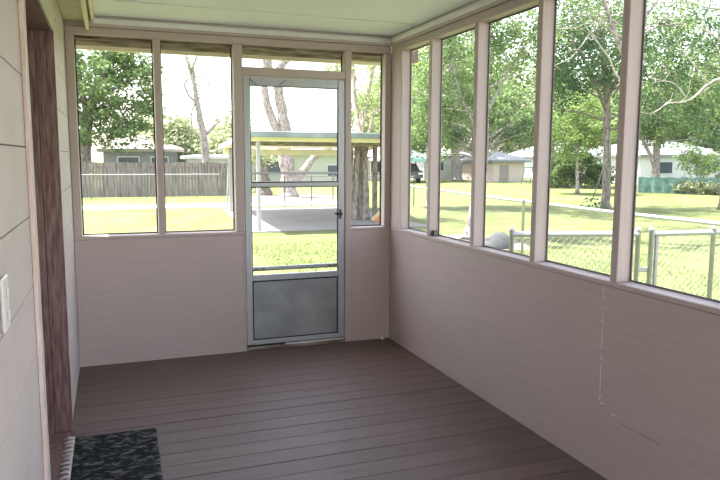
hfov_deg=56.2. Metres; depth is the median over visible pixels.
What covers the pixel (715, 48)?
tree
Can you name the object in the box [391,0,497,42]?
trim
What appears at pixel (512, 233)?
fence
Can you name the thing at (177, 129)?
tree
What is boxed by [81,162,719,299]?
lawn
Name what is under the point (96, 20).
trim
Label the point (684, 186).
hedge
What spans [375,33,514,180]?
tree
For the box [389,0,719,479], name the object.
wall
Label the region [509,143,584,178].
house
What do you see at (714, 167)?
tree
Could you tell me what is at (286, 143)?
carport
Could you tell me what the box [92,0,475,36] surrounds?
ceiling
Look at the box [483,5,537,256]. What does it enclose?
window
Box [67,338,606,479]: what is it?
floor
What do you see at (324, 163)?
house
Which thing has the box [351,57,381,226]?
window
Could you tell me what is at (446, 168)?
building
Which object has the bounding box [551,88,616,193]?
tree
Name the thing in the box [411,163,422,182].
parked car
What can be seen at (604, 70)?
shade tree
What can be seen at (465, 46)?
tree
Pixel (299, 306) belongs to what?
door
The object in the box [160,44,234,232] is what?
window
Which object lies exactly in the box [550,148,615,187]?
hedge
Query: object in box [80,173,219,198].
fence
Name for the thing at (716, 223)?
fence
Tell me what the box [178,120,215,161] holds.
tree
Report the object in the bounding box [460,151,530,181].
shed
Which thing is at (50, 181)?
door
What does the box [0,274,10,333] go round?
wall switch
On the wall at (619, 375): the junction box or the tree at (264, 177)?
the junction box
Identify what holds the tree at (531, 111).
on the lawn
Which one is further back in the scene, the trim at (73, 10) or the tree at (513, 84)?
the tree at (513, 84)
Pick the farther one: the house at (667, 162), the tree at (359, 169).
the house at (667, 162)
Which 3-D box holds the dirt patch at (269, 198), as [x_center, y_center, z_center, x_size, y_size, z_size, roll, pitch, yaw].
[-3.144,-1.911,30.878,5.200,0.056,5.200,-2,7,-20]
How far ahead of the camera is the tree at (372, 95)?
76.13 m
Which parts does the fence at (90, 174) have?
rail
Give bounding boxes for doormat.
[58,428,162,479]
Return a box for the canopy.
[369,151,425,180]
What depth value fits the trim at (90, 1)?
4.23 m
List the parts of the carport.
post, post, post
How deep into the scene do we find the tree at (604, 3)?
14.37 m
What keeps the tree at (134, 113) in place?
on the lawn
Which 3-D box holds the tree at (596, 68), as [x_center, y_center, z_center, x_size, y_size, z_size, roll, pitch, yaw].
[28.045,-13.292,75.311,10.198,13.100,8.502,6,9,39]
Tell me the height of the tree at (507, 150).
13.100 m
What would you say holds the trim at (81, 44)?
attached to the wall at (160, 295)
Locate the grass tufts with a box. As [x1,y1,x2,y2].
[253,240,719,300]
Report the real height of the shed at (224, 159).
1.980 m
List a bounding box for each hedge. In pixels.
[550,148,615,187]
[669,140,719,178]
[672,179,718,194]
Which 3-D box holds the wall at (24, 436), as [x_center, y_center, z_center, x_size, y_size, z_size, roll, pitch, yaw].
[-1.065,0.131,2.029,0.135,2.600,5.869,-2,7,-20]
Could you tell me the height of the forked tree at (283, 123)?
8.817 m
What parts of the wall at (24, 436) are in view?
door casing, head casing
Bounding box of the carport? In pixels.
[219,131,379,230]
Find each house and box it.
[96,135,183,188]
[251,127,336,180]
[353,147,379,180]
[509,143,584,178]
[573,140,719,183]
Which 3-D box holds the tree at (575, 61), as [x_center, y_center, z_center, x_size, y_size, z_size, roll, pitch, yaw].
[24.611,-13.570,76.050,9.317,13.426,10.532,-4,8,-32]
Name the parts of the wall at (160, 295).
post, sill, post, panel, plate, post, post, sill, panel, post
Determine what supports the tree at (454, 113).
on the lawn
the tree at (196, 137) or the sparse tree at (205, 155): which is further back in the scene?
the tree at (196, 137)
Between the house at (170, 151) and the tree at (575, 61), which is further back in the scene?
the tree at (575, 61)
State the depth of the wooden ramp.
19.27 m
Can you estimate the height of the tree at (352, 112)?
11.934 m
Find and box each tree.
[74,49,166,192]
[125,113,167,135]
[137,106,198,163]
[163,55,230,191]
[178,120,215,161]
[199,112,254,154]
[213,110,262,139]
[251,148,277,195]
[261,60,320,197]
[314,63,380,219]
[351,77,379,132]
[360,64,424,150]
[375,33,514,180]
[376,12,536,207]
[411,2,568,238]
[412,46,489,148]
[447,49,524,151]
[470,65,534,153]
[499,13,619,186]
[506,71,563,148]
[521,0,699,208]
[525,0,709,83]
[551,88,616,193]
[553,61,612,148]
[569,68,651,147]
[598,64,684,146]
[600,0,719,176]
[641,0,719,209]
[642,58,712,148]
[668,48,719,148]
[674,144,713,177]
[697,73,719,149]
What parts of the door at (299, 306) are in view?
rail, rail, lock rail, kick panel, rail, lever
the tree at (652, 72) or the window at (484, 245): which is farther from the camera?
the tree at (652, 72)
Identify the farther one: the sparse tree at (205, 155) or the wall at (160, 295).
the sparse tree at (205, 155)
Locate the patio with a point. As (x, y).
(291, 219)
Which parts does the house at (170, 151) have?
pane, pane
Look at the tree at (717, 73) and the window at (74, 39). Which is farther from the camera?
the tree at (717, 73)
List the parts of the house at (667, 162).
pane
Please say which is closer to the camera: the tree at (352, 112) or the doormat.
the doormat
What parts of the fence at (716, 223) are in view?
rail, rail, post, rail, rail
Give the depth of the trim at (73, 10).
4.18 m
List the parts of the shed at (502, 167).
door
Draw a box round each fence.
[80,162,232,196]
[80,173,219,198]
[284,175,414,206]
[410,185,719,298]
[509,227,641,280]
[637,175,718,193]
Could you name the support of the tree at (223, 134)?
on the lawn
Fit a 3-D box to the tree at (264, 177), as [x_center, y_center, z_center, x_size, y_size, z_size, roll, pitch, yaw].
[-4.802,-3.239,32.883,1.714,2.624,1.640,1,7,3]
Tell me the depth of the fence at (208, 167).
31.32 m
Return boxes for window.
[74,39,157,234]
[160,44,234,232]
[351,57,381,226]
[409,44,429,232]
[438,28,474,242]
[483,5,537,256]
[545,0,609,276]
[629,0,719,302]
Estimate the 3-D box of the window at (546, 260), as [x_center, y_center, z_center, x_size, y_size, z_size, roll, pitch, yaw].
[1.116,-0.534,3.309,0.006,1.377,0.589,-2,7,-20]
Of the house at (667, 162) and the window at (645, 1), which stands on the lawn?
the house at (667, 162)
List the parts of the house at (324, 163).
pane, pane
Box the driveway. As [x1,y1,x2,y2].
[83,201,336,209]
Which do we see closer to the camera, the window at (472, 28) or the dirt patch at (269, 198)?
the window at (472, 28)
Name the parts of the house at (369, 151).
pane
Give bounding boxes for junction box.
[431,230,437,235]
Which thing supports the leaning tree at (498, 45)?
on the lawn
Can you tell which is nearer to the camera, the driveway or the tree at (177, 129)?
the driveway
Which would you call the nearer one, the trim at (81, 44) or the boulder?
the trim at (81, 44)
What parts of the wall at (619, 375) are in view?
corner post, post, plate, post, post, sill, panel, post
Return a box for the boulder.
[485,232,508,248]
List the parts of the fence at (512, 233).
post, rail, post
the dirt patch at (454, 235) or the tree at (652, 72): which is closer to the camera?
the dirt patch at (454, 235)
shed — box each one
[178,155,228,186]
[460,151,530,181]
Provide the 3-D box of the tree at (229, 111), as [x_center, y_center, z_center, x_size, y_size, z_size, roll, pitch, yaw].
[-8.840,-6.837,48.331,4.022,5.501,4.583,-2,7,-20]
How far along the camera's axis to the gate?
5.68 m
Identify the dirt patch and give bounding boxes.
[252,195,336,201]
[444,234,529,250]
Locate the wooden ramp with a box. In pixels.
[371,211,378,220]
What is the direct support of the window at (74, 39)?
in the wall at (160, 295)
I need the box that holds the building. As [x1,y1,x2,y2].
[410,151,470,179]
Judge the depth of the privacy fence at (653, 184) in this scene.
36.05 m
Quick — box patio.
[223,206,426,232]
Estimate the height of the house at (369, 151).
3.400 m
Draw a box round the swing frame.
[521,167,532,184]
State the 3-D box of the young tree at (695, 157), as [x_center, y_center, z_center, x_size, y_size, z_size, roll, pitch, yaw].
[18.376,-3.954,37.138,1.968,2.744,2.112,4,8,31]
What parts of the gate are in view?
post, rail, post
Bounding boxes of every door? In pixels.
[25,0,72,479]
[242,76,344,345]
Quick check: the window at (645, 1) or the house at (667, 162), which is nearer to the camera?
the window at (645, 1)
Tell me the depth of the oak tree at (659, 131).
36.63 m
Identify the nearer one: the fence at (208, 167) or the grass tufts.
the grass tufts
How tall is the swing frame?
1.233 m
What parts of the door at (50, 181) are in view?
sill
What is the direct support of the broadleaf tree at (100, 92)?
on the lawn
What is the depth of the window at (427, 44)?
5.23 m
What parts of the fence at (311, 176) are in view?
rail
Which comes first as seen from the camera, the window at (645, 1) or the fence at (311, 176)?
the window at (645, 1)
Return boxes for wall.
[0,0,79,479]
[64,16,390,366]
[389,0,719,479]
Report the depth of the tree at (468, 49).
73.81 m
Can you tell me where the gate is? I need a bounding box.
[637,225,719,299]
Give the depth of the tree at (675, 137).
68.30 m
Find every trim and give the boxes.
[57,0,90,29]
[75,13,422,65]
[88,0,93,20]
[92,18,390,42]
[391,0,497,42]
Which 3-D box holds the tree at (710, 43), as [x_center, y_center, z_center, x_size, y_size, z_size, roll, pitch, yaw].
[12.048,-5.143,23.777,7.501,8.313,4.159,-1,7,-10]

